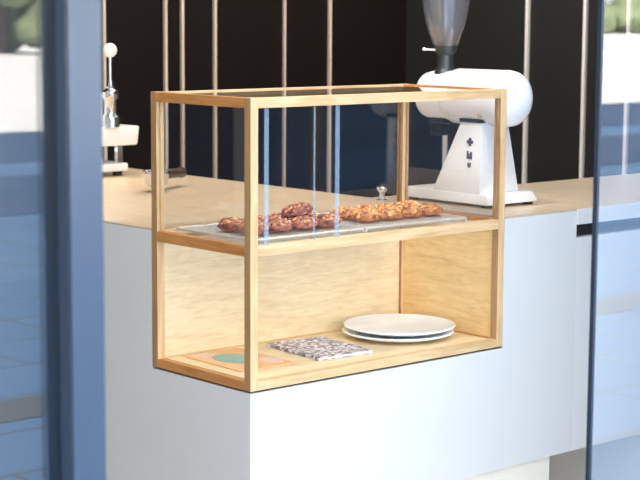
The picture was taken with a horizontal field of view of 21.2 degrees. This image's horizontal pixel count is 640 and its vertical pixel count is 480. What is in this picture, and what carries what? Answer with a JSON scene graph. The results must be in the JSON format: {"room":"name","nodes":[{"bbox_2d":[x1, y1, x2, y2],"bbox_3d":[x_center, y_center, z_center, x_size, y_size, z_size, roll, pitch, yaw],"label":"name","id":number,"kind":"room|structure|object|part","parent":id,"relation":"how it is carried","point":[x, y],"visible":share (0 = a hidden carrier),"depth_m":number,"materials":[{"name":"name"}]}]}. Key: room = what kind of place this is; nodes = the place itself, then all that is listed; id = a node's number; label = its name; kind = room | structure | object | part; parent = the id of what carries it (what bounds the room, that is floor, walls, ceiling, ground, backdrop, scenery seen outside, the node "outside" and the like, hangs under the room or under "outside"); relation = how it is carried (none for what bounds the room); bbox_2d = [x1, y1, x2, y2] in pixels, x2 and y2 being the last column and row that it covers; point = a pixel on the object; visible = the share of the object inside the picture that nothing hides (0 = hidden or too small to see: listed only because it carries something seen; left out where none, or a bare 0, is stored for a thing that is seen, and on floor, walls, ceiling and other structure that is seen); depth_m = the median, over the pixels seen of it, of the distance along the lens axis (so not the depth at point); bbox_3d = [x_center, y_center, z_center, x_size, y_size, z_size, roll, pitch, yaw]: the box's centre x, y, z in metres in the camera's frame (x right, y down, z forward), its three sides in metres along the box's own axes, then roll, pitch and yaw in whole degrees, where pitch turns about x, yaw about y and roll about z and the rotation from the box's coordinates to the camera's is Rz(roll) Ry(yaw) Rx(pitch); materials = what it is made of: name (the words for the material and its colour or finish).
{"room":"cafe","nodes":[
{"label":"cafe","id":0,"kind":"room"},
{"bbox_2d":[0,0,44,479],"bbox_3d":[-1.132,0.010,1.345,2.163,2.350,0.084,-6,10,-41],"label":"window","id":1,"kind":"structure","parent":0,"point":[22,455],"depth_m":1.99,"materials":[{"name":"glass"}]},
{"bbox_2d":[37,0,105,479],"bbox_3d":[-0.289,-0.070,1.987,0.045,2.350,0.066,-6,10,-41],"label":"trim","id":2,"kind":"structure","parent":1,"relation":"attached to","point":[81,18],"depth_m":1.98,"materials":[{"name":"blue paint"}]},
{"bbox_2d":[101,0,405,197],"bbox_3d":[-1.335,-0.744,5.297,4.385,2.800,0.100,-6,10,-41],"label":"wall","id":3,"kind":"structure","parent":0,"point":[369,36],"depth_m":6.29,"materials":[{"name":"black paint"}]},
{"bbox_2d":[101,0,106,159],"bbox_3d":[-0.730,-0.801,5.755,0.010,2.800,0.012,-6,10,-41],"label":"trim","id":4,"kind":"structure","parent":3,"relation":"attached to","point":[103,2],"depth_m":5.77,"materials":[{"name":"brown wood"}]},
{"bbox_2d":[163,0,167,169],"bbox_3d":[-0.537,-0.823,5.924,0.010,2.800,0.012,-6,10,-41],"label":"trim","id":5,"kind":"structure","parent":3,"relation":"attached to","point":[165,37],"depth_m":5.95,"materials":[{"name":"brown wood"}]},
{"bbox_2d":[180,0,184,167],"bbox_3d":[-0.483,-0.829,5.972,0.010,2.800,0.012,-6,10,-41],"label":"trim","id":6,"kind":"structure","parent":3,"relation":"attached to","point":[182,79],"depth_m":6.01,"materials":[{"name":"beige wood"}]},
{"bbox_2d":[212,0,216,178],"bbox_3d":[-0.374,-0.841,6.068,0.010,2.800,0.012,-6,10,-41],"label":"trim","id":7,"kind":"structure","parent":3,"relation":"attached to","point":[214,2],"depth_m":6.10,"materials":[{"name":"beige metal"}]},
{"bbox_2d":[282,0,285,186],"bbox_3d":[-0.131,-0.868,6.282,0.008,2.800,0.012,-6,10,-41],"label":"trim","id":8,"kind":"structure","parent":3,"relation":"attached to","point":[284,1],"depth_m":6.32,"materials":[{"name":"beige metal"}]},
{"bbox_2d":[327,0,331,192],"bbox_3d":[0.037,-0.886,6.429,0.010,2.800,0.012,-6,10,-41],"label":"trim","id":9,"kind":"structure","parent":3,"relation":"attached to","point":[329,61],"depth_m":6.47,"materials":[{"name":"beige wood"}]},
{"bbox_2d":[405,0,639,185],"bbox_3d":[1.355,-0.774,5.642,0.100,2.800,3.150,-6,10,-41],"label":"wall","id":10,"kind":"structure","parent":0,"point":[493,36],"depth_m":6.20,"materials":[{"name":"black paint"}]},
{"bbox_2d":[442,0,448,166],"bbox_3d":[0.486,-0.897,6.529,0.012,2.800,0.013,-6,10,-41],"label":"trim","id":11,"kind":"structure","parent":10,"relation":"attached to","point":[446,19],"depth_m":6.54,"materials":[{"name":"beige metal"}]},
{"bbox_2d":[522,0,530,183],"bbox_3d":[0.758,-0.855,6.225,0.012,2.800,0.013,-6,10,-41],"label":"trim","id":12,"kind":"structure","parent":10,"relation":"attached to","point":[528,2],"depth_m":6.25,"materials":[{"name":"beige metal"}]},
{"bbox_2d":[579,0,588,178],"bbox_3d":[0.938,-0.827,6.024,0.012,2.800,0.013,-6,10,-41],"label":"trim","id":13,"kind":"structure","parent":10,"relation":"attached to","point":[585,2],"depth_m":6.06,"materials":[{"name":"beige metal"}]},
{"bbox_2d":[622,0,631,174],"bbox_3d":[1.066,-0.807,5.881,0.012,2.800,0.013,-6,10,-41],"label":"trim","id":14,"kind":"structure","parent":10,"relation":"attached to","point":[629,2],"depth_m":5.91,"materials":[{"name":"beige metal"}]},
{"bbox_3d":[-0.229,0.856,4.316,4.285,0.100,3.150,-6,10,-41],"label":"floor","id":15,"kind":"structure","parent":0,"visible":0},
{"bbox_2d":[103,168,576,479],"bbox_3d":[-0.493,0.304,4.643,1.012,0.905,2.198,-6,10,-41],"label":"counter","id":16,"kind":"object","parent":15,"relation":"on","point":[501,413],"depth_m":3.83,"materials":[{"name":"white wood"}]},
{"bbox_2d":[102,43,138,175],"bbox_3d":[-0.708,-0.373,4.863,0.292,0.376,0.291,-6,10,-41],"label":"espresso machine","id":17,"kind":"object","parent":16,"relation":"on","point":[115,134],"visible":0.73,"depth_m":4.81,"materials":[{"name":"white metal"}]},
{"bbox_3d":[-0.589,-0.531,4.787,0.041,0.041,0.041,-6,10,-41],"label":"ball knob","id":18,"kind":"part","parent":17,"relation":"part of","materials":[{"name":"white plastic"}]},
{"bbox_3d":[-0.589,-0.418,4.802,0.052,0.198,0.052,-6,10,-41],"label":"lever","id":19,"kind":"part","parent":17,"relation":"part of","materials":[{"name":"silver metal"}]},
{"bbox_2d":[103,160,127,171],"bbox_3d":[-0.730,-0.211,4.886,0.262,0.024,0.260,-6,10,-41],"label":"drip tray","id":20,"kind":"object","parent":17,"relation":"on","point":[116,165],"depth_m":4.85,"materials":[{"name":"white metal"}]},
{"bbox_3d":[-0.576,-0.247,4.876,0.018,0.052,0.017,-6,10,-41],"label":"post","id":21,"kind":"part","parent":17,"relation":"part of","materials":[{"name":"silver metal"}]},
{"bbox_2d":[142,167,186,185],"bbox_3d":[-0.394,-0.161,4.497,0.072,0.055,0.204,4,9,28],"label":"portafilter","id":22,"kind":"object","parent":16,"relation":"on","point":[180,172],"visible":0.62,"depth_m":4.45,"materials":[{"name":"silver metal"}]},
{"bbox_2d":[142,169,169,185],"bbox_3d":[-0.425,-0.161,4.438,0.072,0.040,0.072,0,8,-2],"label":"basket","id":23,"kind":"object","parent":22,"relation":"on","point":[147,173],"depth_m":4.42,"materials":[{"name":"silver metal"}]},
{"bbox_3d":[-0.385,-0.177,4.542,0.030,0.031,0.114,3,8,19],"label":"handle","id":24,"kind":"part","parent":22,"relation":"part of","materials":[{"name":"black plastic"}]},
{"bbox_2d":[151,84,506,392],"bbox_3d":[0.031,-0.033,3.810,0.755,0.600,0.338,-6,10,-41],"label":"display case","id":25,"kind":"object","parent":16,"relation":"on","point":[210,292],"visible":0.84,"depth_m":3.85,"materials":[{"name":"brown wood"}]},
{"bbox_3d":[-0.350,-0.021,3.686,0.020,0.597,0.020,-6,10,-41],"label":"post","id":26,"kind":"part","parent":25,"relation":"part of","materials":[{"name":"brown wood"}]},
{"bbox_3d":[-0.075,-0.040,3.929,0.715,0.022,0.019,-6,10,-41],"label":"rail","id":27,"kind":"part","parent":25,"relation":"part of","materials":[{"name":"brown wood"}]},
{"bbox_3d":[-0.244,0.007,3.569,0.019,0.022,0.298,-6,10,-41],"label":"rail","id":28,"kind":"part","parent":25,"relation":"part of","materials":[{"name":"orange wood"}]},
{"bbox_3d":[-0.246,0.282,3.606,0.019,0.019,0.298,-6,10,-41],"label":"rail","id":29,"kind":"part","parent":25,"relation":"part of","materials":[{"name":"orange wood"}]},
{"bbox_3d":[-0.243,-0.290,3.530,0.019,0.021,0.298,-6,10,-41],"label":"rail","id":30,"kind":"part","parent":25,"relation":"part of","materials":[{"name":"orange wood"}]},
{"bbox_2d":[183,347,295,371],"bbox_3d":[-0.176,0.259,3.714,0.150,0.003,0.210,-6,10,-39],"label":"postcard","id":31,"kind":"object","parent":25,"relation":"on","point":[232,358],"visible":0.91,"depth_m":3.71},
{"bbox_3d":[-0.139,0.012,3.450,0.020,0.597,0.020,-6,10,-41],"label":"post","id":32,"kind":"part","parent":25,"relation":"part of","materials":[{"name":"brown wood"}]},
{"bbox_3d":[-0.076,0.235,3.966,0.715,0.019,0.019,-6,10,-41],"label":"rail","id":33,"kind":"part","parent":25,"relation":"part of","materials":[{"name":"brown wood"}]},
{"bbox_2d":[176,223,363,241],"bbox_3d":[-0.107,-0.020,3.672,0.311,0.015,0.263,-6,10,-41],"label":"cooling rack","id":34,"kind":"object","parent":25,"relation":"on","point":[208,229],"visible":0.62,"depth_m":3.61,"materials":[{"name":"metal"}]},
{"bbox_2d":[217,217,243,230],"bbox_3d":[-0.182,-0.034,3.603,0.068,0.031,0.072,-3,8,-24],"label":"cookie","id":35,"kind":"object","parent":34,"relation":"on","point":[227,224],"visible":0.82,"depth_m":3.58,"materials":[{"name":"brown food"}]},
{"bbox_2d":[238,220,270,234],"bbox_3d":[-0.138,-0.027,3.551,0.068,0.031,0.067,5,9,31],"label":"cookie","id":36,"kind":"object","parent":34,"relation":"on","point":[263,227],"visible":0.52,"depth_m":3.53,"materials":[{"name":"brown food"}]},
{"bbox_2d":[258,215,269,221],"bbox_3d":[-0.135,-0.040,3.647,0.067,0.031,0.068,1,8,5],"label":"cookie","id":37,"kind":"object","parent":34,"relation":"on","point":[263,218],"visible":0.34,"depth_m":3.63,"materials":[{"name":"brown food"}]},
{"bbox_2d":[267,212,288,219],"bbox_3d":[-0.086,-0.045,3.687,0.070,0.032,0.072,0,8,-1],"label":"cookie","id":38,"kind":"object","parent":34,"relation":"on","point":[277,215],"visible":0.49,"depth_m":3.67,"materials":[{"name":"brown food"}]},
{"bbox_2d":[264,217,293,231],"bbox_3d":[-0.089,-0.032,3.592,0.072,0.031,0.068,-6,10,-41],"label":"cookie","id":39,"kind":"object","parent":34,"relation":"on","point":[277,225],"visible":0.85,"depth_m":3.57,"materials":[{"name":"brown food"}]},
{"bbox_2d":[289,215,317,229],"bbox_3d":[-0.038,-0.037,3.634,0.067,0.031,0.068,2,8,15],"label":"cookie","id":40,"kind":"object","parent":34,"relation":"on","point":[303,222],"visible":0.88,"depth_m":3.61,"materials":[{"name":"brown food"}]},
{"bbox_2d":[281,202,313,217],"bbox_3d":[-0.049,-0.065,3.673,0.067,0.033,0.070,3,8,21],"label":"cookie","id":41,"kind":"object","parent":40,"relation":"on","point":[294,209],"visible":1,"depth_m":3.65,"materials":[{"name":"brown food"}]},
{"bbox_2d":[311,213,341,226],"bbox_3d":[0.010,-0.043,3.680,0.067,0.031,0.068,-5,9,-32],"label":"cookie","id":42,"kind":"object","parent":34,"relation":"on","point":[324,220],"visible":0.94,"depth_m":3.66,"materials":[{"name":"brown food"}]},
{"bbox_3d":[-0.077,0.098,3.949,0.715,0.258,0.009,-6,10,-41],"label":"panel","id":43,"kind":"part","parent":25,"relation":"part of","materials":[{"name":"brown wood"}]},
{"bbox_3d":[-0.073,-0.337,3.889,0.715,0.021,0.019,-6,10,-41],"label":"rail","id":44,"kind":"part","parent":25,"relation":"part of","materials":[{"name":"brown wood"}]},
{"bbox_2d":[266,336,372,360],"bbox_3d":[-0.001,0.242,3.832,0.153,0.007,0.200,-5,9,-36],"label":"booklet","id":45,"kind":"object","parent":25,"relation":"on","point":[319,348],"visible":1,"depth_m":3.81,"materials":[{"name":"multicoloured paper"}]},
{"bbox_3d":[0.029,0.253,3.848,0.715,0.016,0.298,-6,10,-41],"label":"panel","id":46,"kind":"part","parent":25,"relation":"part of","materials":[{"name":"brown wood"}]},
{"bbox_3d":[0.033,-0.326,3.771,0.715,0.004,0.298,-6,10,-41],"label":"glass","id":47,"kind":"part","parent":25,"relation":"part of","materials":[{"name":"clear glass"}]},
{"bbox_3d":[0.134,0.268,3.730,0.715,0.019,0.019,-6,10,-41],"label":"rail","id":48,"kind":"part","parent":25,"relation":"part of","materials":[{"name":"brown wood"}]},
{"bbox_3d":[0.136,-0.007,3.693,0.715,0.022,0.019,-6,10,-41],"label":"rail","id":49,"kind":"part","parent":25,"relation":"part of","materials":[{"name":"brown wood"}]},
{"bbox_3d":[0.138,-0.304,3.654,0.715,0.021,0.019,-6,10,-41],"label":"rail","id":50,"kind":"part","parent":25,"relation":"part of","materials":[{"name":"brown wood"}]},
{"bbox_2d":[318,212,466,232],"bbox_3d":[0.131,-0.046,3.881,0.316,0.015,0.263,-6,10,-41],"label":"cooling rack","id":51,"kind":"object","parent":25,"relation":"on","point":[422,219],"visible":0.38,"depth_m":3.80,"materials":[{"name":"metal"}]},
{"bbox_2d":[329,206,356,218],"bbox_3d":[0.056,-0.062,3.826,0.068,0.029,0.070,6,9,37],"label":"cookie","id":52,"kind":"object","parent":51,"relation":"on","point":[344,212],"visible":0.8,"depth_m":3.80,"materials":[{"name":"brown food"}]},
{"bbox_2d":[351,208,380,221],"bbox_3d":[0.102,-0.055,3.779,0.070,0.029,0.070,0,8,-6],"label":"cookie","id":53,"kind":"object","parent":51,"relation":"on","point":[363,215],"visible":1,"depth_m":3.76,"materials":[{"name":"brown food"}]},
{"bbox_2d":[354,204,377,209],"bbox_3d":[0.107,-0.068,3.874,0.069,0.029,0.069,2,8,15],"label":"cookie","id":54,"kind":"object","parent":51,"relation":"on","point":[358,207],"visible":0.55,"depth_m":3.86,"materials":[{"name":"brown food"}]},
{"bbox_2d":[374,202,399,207],"bbox_3d":[0.154,-0.073,3.912,0.070,0.029,0.068,6,9,36],"label":"cookie","id":55,"kind":"object","parent":51,"relation":"on","point":[390,204],"visible":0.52,"depth_m":3.90,"materials":[{"name":"brown food"}]},
{"bbox_2d":[375,206,402,219],"bbox_3d":[0.152,-0.061,3.823,0.068,0.029,0.070,6,9,35],"label":"cookie","id":56,"kind":"object","parent":51,"relation":"on","point":[387,213],"visible":0.89,"depth_m":3.80,"materials":[{"name":"brown food"}]},
{"bbox_2d":[395,200,419,205],"bbox_3d":[0.204,-0.079,3.959,0.070,0.029,0.070,-1,8,-10],"label":"cookie","id":57,"kind":"object","parent":51,"relation":"on","point":[414,203],"visible":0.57,"depth_m":3.94,"materials":[{"name":"brown food"}]},
{"bbox_2d":[396,204,422,217],"bbox_3d":[0.196,-0.066,3.863,0.070,0.029,0.068,-3,8,-26],"label":"cookie","id":58,"kind":"object","parent":51,"relation":"on","point":[408,211],"visible":0.83,"depth_m":3.84,"materials":[{"name":"brown food"}]},
{"bbox_2d":[416,203,442,215],"bbox_3d":[0.247,-0.070,3.905,0.069,0.028,0.072,1,8,2],"label":"cookie","id":59,"kind":"object","parent":51,"relation":"on","point":[429,209],"visible":0.91,"depth_m":3.88,"materials":[{"name":"brown food"}]},
{"bbox_2d":[342,326,453,341],"bbox_3d":[0.182,0.217,3.995,0.262,0.018,0.262,-6,10,-41],"label":"plate","id":60,"kind":"object","parent":25,"relation":"on","point":[345,330],"visible":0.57,"depth_m":3.93,"materials":[{"name":"white ceramic"}]},
{"bbox_2d":[344,314,455,336],"bbox_3d":[0.186,0.203,3.994,0.262,0.018,0.262,-6,10,-41],"label":"plate","id":61,"kind":"object","parent":60,"relation":"on","point":[400,325],"visible":1,"depth_m":4.01,"materials":[{"name":"white ceramic"}]},
{"bbox_3d":[0.201,-0.082,4.169,0.020,0.597,0.020,-6,10,-41],"label":"post","id":62,"kind":"part","parent":25,"relation":"part of","materials":[{"name":"brown wood"}]},
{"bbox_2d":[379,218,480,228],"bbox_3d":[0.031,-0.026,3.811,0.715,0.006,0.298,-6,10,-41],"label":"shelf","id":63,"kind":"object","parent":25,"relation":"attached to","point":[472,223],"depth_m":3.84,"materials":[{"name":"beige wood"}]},
{"bbox_3d":[0.307,0.084,4.073,0.009,0.258,0.298,-6,10,-41],"label":"panel","id":64,"kind":"part","parent":25,"relation":"part of","materials":[{"name":"brown wood"}]},
{"bbox_3d":[0.307,-0.351,4.014,0.019,0.021,0.298,-6,10,-41],"label":"rail","id":65,"kind":"part","parent":25,"relation":"part of","materials":[{"name":"orange wood"}]},
{"bbox_3d":[0.306,-0.054,4.053,0.019,0.022,0.298,-6,10,-41],"label":"rail","id":66,"kind":"part","parent":25,"relation":"part of","materials":[{"name":"orange wood"}]},
{"bbox_3d":[0.304,0.221,4.090,0.019,0.019,0.298,-6,10,-41],"label":"rail","id":67,"kind":"part","parent":25,"relation":"part of","materials":[{"name":"orange wood"}]},
{"bbox_3d":[0.411,-0.049,3.934,0.020,0.597,0.020,-6,10,-41],"label":"post","id":68,"kind":"part","parent":25,"relation":"part of","materials":[{"name":"brown wood"}]},
{"bbox_2d":[103,168,576,229],"bbox_3d":[-0.490,-0.142,4.584,1.012,0.004,2.198,-6,10,-41],"label":"countertop","id":69,"kind":"structure","parent":16,"relation":"on","point":[189,200],"depth_m":4.21,"materials":[{"name":"brown wood"}]},
{"bbox_2d":[376,186,387,201],"bbox_3d":[0.151,-0.116,4.252,0.038,0.038,0.028,-6,10,-41],"label":"water tap","id":70,"kind":"object","parent":16,"relation":"on","point":[381,189],"visible":1,"depth_m":4.25,"materials":[{"name":"silver metal"}]},
{"bbox_2d":[408,0,536,208],"bbox_3d":[0.387,-0.395,4.195,0.196,0.609,0.340,-6,10,-41],"label":"coffee grinder","id":71,"kind":"object","parent":16,"relation":"on","point":[466,173],"visible":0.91,"depth_m":4.14,"materials":[{"name":"white metal"}]},
{"bbox_3d":[0.272,-0.471,4.210,0.043,0.010,0.009,-3,8,-21],"label":"shutter lever","id":72,"kind":"part","parent":71,"relation":"part of","materials":[{"name":"white metal"}]},
{"bbox_3d":[0.308,-0.286,4.252,0.060,0.052,0.067,-6,10,-41],"label":"spout","id":73,"kind":"part","parent":71,"relation":"part of","materials":[{"name":"black rubber"}]},
{"bbox_2d":[517,173,639,479],"bbox_3d":[1.037,0.284,4.862,1.569,0.905,0.503,-6,10,-41],"label":"counter","id":74,"kind":"object","parent":15,"relation":"on","point":[616,405],"visible":0.53,"depth_m":4.26,"materials":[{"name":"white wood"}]},
{"bbox_2d":[517,173,639,208],"bbox_3d":[1.039,-0.146,4.806,1.569,0.037,0.500,-6,10,-41],"label":"countertop","id":75,"kind":"structure","parent":74,"relation":"on","point":[615,189],"depth_m":4.51,"materials":[{"name":"brown wood"}]},
{"bbox_3d":[1.190,0.188,4.676,1.569,0.526,0.040,-6,10,-41],"label":"panel","id":76,"kind":"part","parent":74,"relation":"part of","materials":[{"name":"white laminate"}]},
{"bbox_3d":[0.517,-7.200,1.778,80.000,11.850,0.150,-6,10,-41],"label":"wall","id":77,"kind":"structure","parent":0,"visible":0},
{"bbox_2d":[585,0,604,479],"bbox_3d":[0.429,-0.153,2.641,0.006,2.350,0.008,-6,10,-41],"label":"trim","id":78,"kind":"structure","parent":77,"relation":"attached to","point":[601,3],"depth_m":2.66,"materials":[{"name":"black metal"}]}
]}

